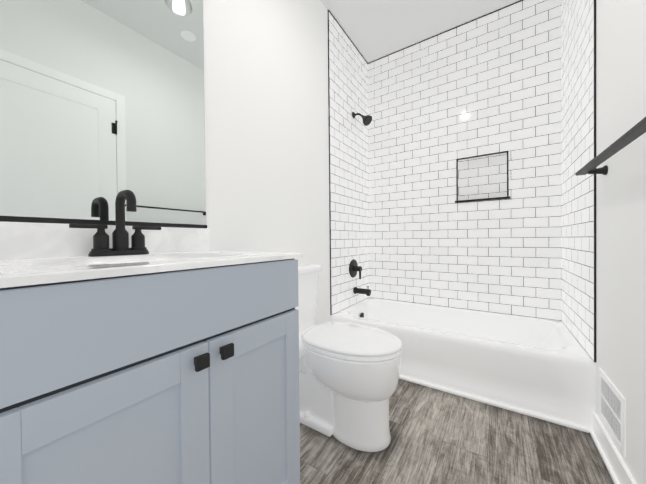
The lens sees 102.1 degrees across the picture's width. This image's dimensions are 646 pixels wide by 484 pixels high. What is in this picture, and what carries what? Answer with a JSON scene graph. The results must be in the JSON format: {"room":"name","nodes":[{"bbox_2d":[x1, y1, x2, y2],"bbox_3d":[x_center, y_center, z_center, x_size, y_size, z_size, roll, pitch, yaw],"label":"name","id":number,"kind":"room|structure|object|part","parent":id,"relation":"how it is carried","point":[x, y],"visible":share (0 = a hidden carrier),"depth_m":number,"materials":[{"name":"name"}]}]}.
{"room":"bathroom","nodes":[
{"label":"bathroom","id":0,"kind":"room"},
{"bbox_2d":[203,0,331,324],"bbox_3d":[-0.425,-0.449,1.494,0.120,2.800,3.360,0,1,34],"label":"wall","id":1,"kind":"structure","parent":0,"point":[266,123],"depth_m":1.55,"materials":[{"name":"white paint"}]},
{"bbox_2d":[0,0,206,227],"bbox_3d":[-0.740,-0.710,0.897,0.014,1.302,0.713,0,1,34],"label":"mirror","id":2,"kind":"object","parent":1,"relation":"attached to","point":[102,105],"visible":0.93,"depth_m":0.88,"materials":[{"name":"clear glass"}]},
{"bbox_2d":[329,12,369,314],"bbox_3d":[0.265,-0.638,2.422,0.006,2.450,0.766,0,1,34],"label":"wall tile","id":3,"kind":"structure","parent":1,"relation":"attached to","point":[349,163],"depth_m":2.35,"materials":[{"name":"white tile"}]},
{"bbox_2d":[349,259,361,278],"bbox_3d":[0.317,0.251,2.414,0.082,0.180,0.170,0,1,34],"label":"shower valve","id":4,"kind":"object","parent":3,"relation":"attached to","point":[354,267],"visible":1,"depth_m":2.40,"materials":[{"name":"black metal"}]},
{"bbox_2d":[352,112,371,125],"bbox_3d":[0.361,-1.141,2.397,0.184,0.156,0.093,0,1,34],"label":"shower head","id":5,"kind":"object","parent":3,"relation":"attached to","point":[367,119],"visible":1,"depth_m":2.37},
{"bbox_2d":[353,286,370,295],"bbox_3d":[0.365,0.447,2.418,0.158,0.087,0.064,0,1,34],"label":"tub spout","id":6,"kind":"object","parent":3,"relation":"attached to","point":[356,290],"visible":1,"depth_m":2.40,"materials":[{"name":"black metal"}]},
{"bbox_2d":[328,0,595,361],"bbox_3d":[0.896,-0.640,2.001,1.524,2.450,0.770,0,1,34],"label":"trim","id":7,"kind":"structure","parent":1,"relation":"attached to","point":[594,147],"depth_m":1.27,"materials":[{"name":"black"}]},
{"bbox_2d":[321,0,519,62],"bbox_3d":[0.246,-1.901,1.027,1.764,0.100,3.360,0,1,34],"label":"ceiling","id":8,"kind":"structure","parent":0,"point":[375,29],"depth_m":2.18,"materials":[{"name":"white paint"}]},
{"bbox_2d":[300,379,613,483],"bbox_3d":[0.273,0.999,1.053,1.764,0.100,3.360,0,1,34],"label":"floor","id":9,"kind":"structure","parent":0,"point":[439,437],"depth_m":1.18,"materials":[{"name":"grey wood"}]},
{"bbox_2d":[0,190,302,483],"bbox_3d":[-0.493,0.396,0.757,0.571,1.126,0.729,0,1,34],"label":"bathroom vanity","id":10,"kind":"object","parent":9,"relation":"on","point":[146,355],"visible":1,"depth_m":0.56,"materials":[{"name":"grey paint"}]},
{"bbox_2d":[69,190,160,256],"bbox_3d":[-0.580,0.003,0.805,0.277,0.340,0.248,0,1,34],"label":"faucet","id":11,"kind":"object","parent":10,"relation":"on","point":[120,236],"depth_m":0.85,"materials":[{"name":"black metal"}]},
{"bbox_3d":[-0.259,0.270,0.618,0.027,0.032,0.098,0,1,34],"label":"knob","id":12,"kind":"part","parent":10,"relation":"part of","materials":[{"name":"black metal"}]},
{"bbox_2d":[295,264,401,451],"bbox_3d":[0.034,0.548,1.383,0.754,0.800,0.466,0,1,34],"label":"toilet","id":13,"kind":"object","parent":9,"relation":"on","point":[349,373],"visible":0.83,"depth_m":1.21,"materials":[{"name":"white ceramic"}]},
{"bbox_3d":[0.147,0.494,1.321,0.496,0.051,0.382,0,1,34],"label":"seat","id":14,"kind":"part","parent":13,"relation":"part of","materials":[{"name":"white plastic"}]},
{"bbox_2d":[331,298,594,430],"bbox_3d":[0.910,0.760,2.014,1.518,0.348,0.761,0,1,34],"label":"bathtub","id":15,"kind":"object","parent":9,"relation":"on","point":[544,367],"visible":0.85,"depth_m":1.61,"materials":[{"name":"white ceramic"}]},
{"bbox_2d":[399,375,585,431],"bbox_3d":[0.671,0.887,1.702,1.470,0.105,0.021,0,1,34],"label":"baseboard","id":16,"kind":"structure","parent":15,"relation":"attached to","point":[549,419],"depth_m":1.47,"materials":[{"name":"white paint"}]},
{"bbox_2d":[368,0,561,320],"bbox_3d":[1.147,-0.471,2.377,1.524,2.800,0.130,0,1,34],"label":"wall tile","id":17,"kind":"structure","parent":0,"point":[439,105],"depth_m":2.23,"materials":[{"name":"white tile"}]},
{"bbox_2d":[455,151,509,202],"bbox_3d":[1.345,-0.535,2.215,0.395,0.383,0.108,0,1,34],"label":"frame","id":18,"kind":"object","parent":17,"relation":"attached to","point":[484,199],"visible":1,"depth_m":2.17,"materials":[{"name":"black metal"}]},
{"bbox_2d":[594,0,645,483],"bbox_3d":[0.945,-0.454,0.586,0.120,2.800,3.360,0,1,34],"label":"wall","id":19,"kind":"structure","parent":0,"point":[620,362],"depth_m":0.99,"materials":[{"name":"white paint"}]},
{"bbox_2d":[561,0,593,360],"bbox_3d":[1.530,-0.643,1.583,0.006,2.450,0.766,0,1,34],"label":"wall tile","id":20,"kind":"structure","parent":19,"relation":"attached to","point":[577,123],"depth_m":1.52,"materials":[{"name":"white tile"}]},
{"bbox_2d":[576,117,645,175],"bbox_3d":[1.015,-0.311,0.877,0.086,0.042,0.850,0,1,34],"label":"towel rail","id":21,"kind":"object","parent":19,"relation":"attached to","point":[636,131],"visible":0.98,"depth_m":0.89,"materials":[{"name":"black metal"}]},
{"bbox_2d":[586,412,636,483],"bbox_3d":[0.676,0.899,0.312,0.034,0.105,2.333,0,1,34],"label":"baseboard","id":22,"kind":"structure","parent":19,"relation":"attached to","point":[618,470],"depth_m":1.08,"materials":[{"name":"white paint"}]},
{"bbox_2d":[599,368,625,457],"bbox_3d":[1.215,0.701,1.102,0.006,0.222,0.286,0,1,34],"label":"air vent","id":23,"kind":"object","parent":19,"relation":"in","point":[612,407],"visible":0.98,"depth_m":1.07,"materials":[{"name":"white metal"}]}
]}

